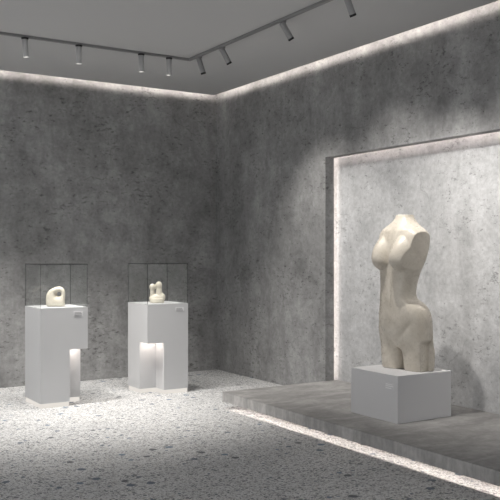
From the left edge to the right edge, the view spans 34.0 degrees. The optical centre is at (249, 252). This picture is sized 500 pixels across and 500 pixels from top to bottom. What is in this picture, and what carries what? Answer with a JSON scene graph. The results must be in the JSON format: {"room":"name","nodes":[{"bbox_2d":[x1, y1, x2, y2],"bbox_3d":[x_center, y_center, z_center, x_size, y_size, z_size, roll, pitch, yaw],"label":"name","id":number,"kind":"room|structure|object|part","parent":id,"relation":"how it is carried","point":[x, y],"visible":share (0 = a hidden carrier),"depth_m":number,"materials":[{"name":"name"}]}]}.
{"room":"museum","nodes":[
{"label":"museum","id":0,"kind":"room"},
{"bbox_2d":[0,70,216,387],"bbox_3d":[-3.009,-0.400,9.061,6.665,3.800,0.200,0,0,-32],"label":"wall","id":1,"kind":"structure","parent":0,"point":[106,177],"depth_m":9.74,"materials":[{"name":"concrete"}]},
{"bbox_2d":[0,0,498,94],"bbox_3d":[0.209,-2.207,3.889,6.665,0.387,12.383,0,0,-32],"label":"ceiling","id":2,"kind":"structure","parent":0,"point":[179,28],"depth_m":7.50,"materials":[{"name":"grey paint"}]},
{"bbox_2d":[0,0,332,60],"bbox_3d":[0.031,-2.002,2.754,4.963,0.021,10.443,0,0,-32],"label":"track","id":3,"kind":"object","parent":2,"relation":"attached to","point":[322,2],"visible":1,"depth_m":7.67,"materials":[{"name":"grey metal"}]},
{"bbox_2d":[21,37,28,56],"bbox_3d":[-2.080,-1.902,7.569,0.073,0.178,0.068,0,0,-32],"label":"spotlight","id":4,"kind":"object","parent":3,"relation":"attached to","point":[24,39],"visible":1,"depth_m":7.55,"materials":[{"name":"grey plastic"}]},
{"bbox_2d":[75,44,81,63],"bbox_3d":[-1.641,-1.902,7.842,0.068,0.177,0.068,0,0,-32],"label":"spotlight","id":5,"kind":"object","parent":3,"relation":"attached to","point":[78,46],"visible":1,"depth_m":7.83,"materials":[{"name":"grey plastic"}]},
{"bbox_2d":[138,53,144,71],"bbox_3d":[-1.089,-1.902,8.185,0.068,0.178,0.068,0,0,-32],"label":"spotlight","id":6,"kind":"object","parent":3,"relation":"attached to","point":[141,55],"visible":1,"depth_m":8.17,"materials":[{"name":"grey plastic"}]},
{"bbox_2d":[166,57,171,75],"bbox_3d":[-0.826,-1.902,8.349,0.068,0.177,0.068,0,0,-32],"label":"spotlight","id":7,"kind":"object","parent":3,"relation":"attached to","point":[169,59],"visible":1,"depth_m":8.33,"materials":[{"name":"grey plastic"}]},
{"bbox_2d":[196,56,205,74],"bbox_3d":[-0.499,-1.901,8.311,0.113,0.180,0.068,0,0,-32],"label":"spotlight","id":8,"kind":"object","parent":3,"relation":"attached to","point":[198,58],"visible":1,"depth_m":8.29,"materials":[{"name":"grey metal"}]},
{"bbox_2d":[219,46,231,64],"bbox_3d":[-0.239,-1.906,7.919,0.139,0.171,0.068,0,0,-32],"label":"spotlight","id":9,"kind":"object","parent":3,"relation":"attached to","point":[221,48],"visible":1,"depth_m":7.90,"materials":[{"name":"grey metal"}]},
{"bbox_2d":[279,20,293,40],"bbox_3d":[0.312,-1.907,7.037,0.144,0.168,0.068,0,0,-32],"label":"spotlight","id":10,"kind":"object","parent":3,"relation":"attached to","point":[282,24],"visible":1,"depth_m":7.01,"materials":[{"name":"grey metal"}]},
{"bbox_2d":[344,0,355,17],"bbox_3d":[0.766,-1.904,6.295,0.131,0.174,0.068,0,0,-32],"label":"spotlight","id":11,"kind":"object","parent":3,"relation":"attached to","point":[348,3],"visible":1,"depth_m":6.29,"materials":[{"name":"grey metal"}]},
{"bbox_2d":[0,369,499,499],"bbox_3d":[0.209,1.550,3.889,6.665,0.100,12.383,0,0,-32],"label":"floor","id":12,"kind":"structure","parent":0,"point":[116,442],"depth_m":6.06,"materials":[{"name":"stone"}]},
{"bbox_2d":[25,304,87,408],"bbox_3d":[-1.944,1.018,8.203,0.478,0.964,0.503,0,0,-32],"label":"pedestal","id":13,"kind":"object","parent":12,"relation":"on","point":[55,337],"visible":1,"depth_m":8.00,"materials":[{"name":"grey paint"}]},
{"bbox_2d":[46,287,64,306],"bbox_3d":[-1.949,0.436,8.198,0.190,0.200,0.108,0,0,-10],"label":"sculpture","id":14,"kind":"object","parent":13,"relation":"on","point":[52,299],"visible":1,"depth_m":8.15,"materials":[{"name":"beige stone"}]},
{"bbox_2d":[25,263,87,308],"bbox_3d":[-1.945,0.322,8.204,0.476,0.428,0.499,0,0,-32],"label":"glass case","id":15,"kind":"object","parent":13,"relation":"on","point":[70,264],"visible":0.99,"depth_m":8.12,"materials":[{"name":"clear glass"}]},
{"bbox_3d":[-2.144,0.326,8.080,0.007,0.421,0.485,0,0,-32],"label":"pane","id":16,"kind":"part","parent":15,"relation":"part of","materials":[{"name":"clear glass"}]},
{"bbox_3d":[-1.945,0.112,8.204,0.476,0.007,0.499,0,0,-32],"label":"pane","id":17,"kind":"part","parent":15,"relation":"part of","materials":[{"name":"clear glass"}]},
{"bbox_3d":[-1.815,0.326,7.995,0.476,0.421,0.007,0,0,-32],"label":"pane","id":18,"kind":"part","parent":15,"relation":"part of","materials":[{"name":"clear glass"}]},
{"bbox_3d":[-1.746,0.326,8.328,0.007,0.421,0.485,0,0,-32],"label":"pane","id":19,"kind":"part","parent":15,"relation":"part of","materials":[{"name":"clear glass"}]},
{"bbox_2d":[128,301,187,393],"bbox_3d":[-1.006,1.021,8.921,0.478,0.958,0.511,0,0,-32],"label":"pedestal","id":20,"kind":"object","parent":12,"relation":"on","point":[157,332],"visible":1,"depth_m":8.77,"materials":[{"name":"grey paint"}]},
{"bbox_2d":[149,282,164,302],"bbox_3d":[-1.010,0.427,8.894,0.177,0.234,0.126,0,0,-12],"label":"sculpture","id":21,"kind":"object","parent":20,"relation":"on","point":[159,297],"visible":1,"depth_m":8.87,"materials":[{"name":"beige stone"}]},
{"bbox_2d":[128,263,187,304],"bbox_3d":[-1.007,0.327,8.922,0.476,0.430,0.507,0,0,-32],"label":"glass case","id":22,"kind":"object","parent":20,"relation":"on","point":[128,263],"visible":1,"depth_m":8.77,"materials":[{"name":"clear glass"}]},
{"bbox_3d":[-1.206,0.331,8.799,0.007,0.423,0.493,0,0,-32],"label":"pane","id":23,"kind":"part","parent":22,"relation":"part of","materials":[{"name":"clear glass"}]},
{"bbox_3d":[-1.007,0.116,8.922,0.476,0.007,0.507,0,0,-32],"label":"pane","id":24,"kind":"part","parent":22,"relation":"part of","materials":[{"name":"clear glass"}]},
{"bbox_3d":[-0.875,0.331,8.710,0.476,0.423,0.007,0,0,-32],"label":"pane","id":25,"kind":"part","parent":22,"relation":"part of","materials":[{"name":"clear glass"}]},
{"bbox_2d":[222,380,499,485],"bbox_3d":[1.746,1.423,6.020,1.401,0.155,5.374,0,0,-32],"label":"display platform","id":26,"kind":"object","parent":12,"relation":"on","point":[466,442],"visible":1,"depth_m":6.39,"materials":[{"name":"concrete"}]},
{"bbox_2d":[351,365,450,423],"bbox_3d":[1.254,1.156,6.823,0.586,0.378,0.581,0,0,-32],"label":"block","id":27,"kind":"object","parent":26,"relation":"on","point":[393,395],"visible":0.91,"depth_m":6.61,"materials":[{"name":"grey paint"}]},
{"bbox_2d":[371,215,434,371],"bbox_3d":[1.261,0.323,6.825,0.423,1.286,0.505,0,0,-32],"label":"sculpture","id":28,"kind":"object","parent":27,"relation":"on","point":[400,253],"visible":1,"depth_m":6.69,"materials":[{"name":"beige stone"}]},
{"bbox_2d":[217,0,499,384],"bbox_3d":[2.840,-0.400,5.409,0.112,3.800,12.183,0,0,-32],"label":"wall","id":29,"kind":"structure","parent":0,"point":[280,136],"depth_m":8.84,"materials":[{"name":"concrete"}]},
{"bbox_2d":[334,131,499,414],"bbox_3d":[2.966,-0.400,5.487,0.295,3.800,12.183,0,0,-32],"label":"wall","id":30,"kind":"structure","parent":0,"point":[451,187],"depth_m":7.40,"materials":[{"name":"concrete"}]}
]}

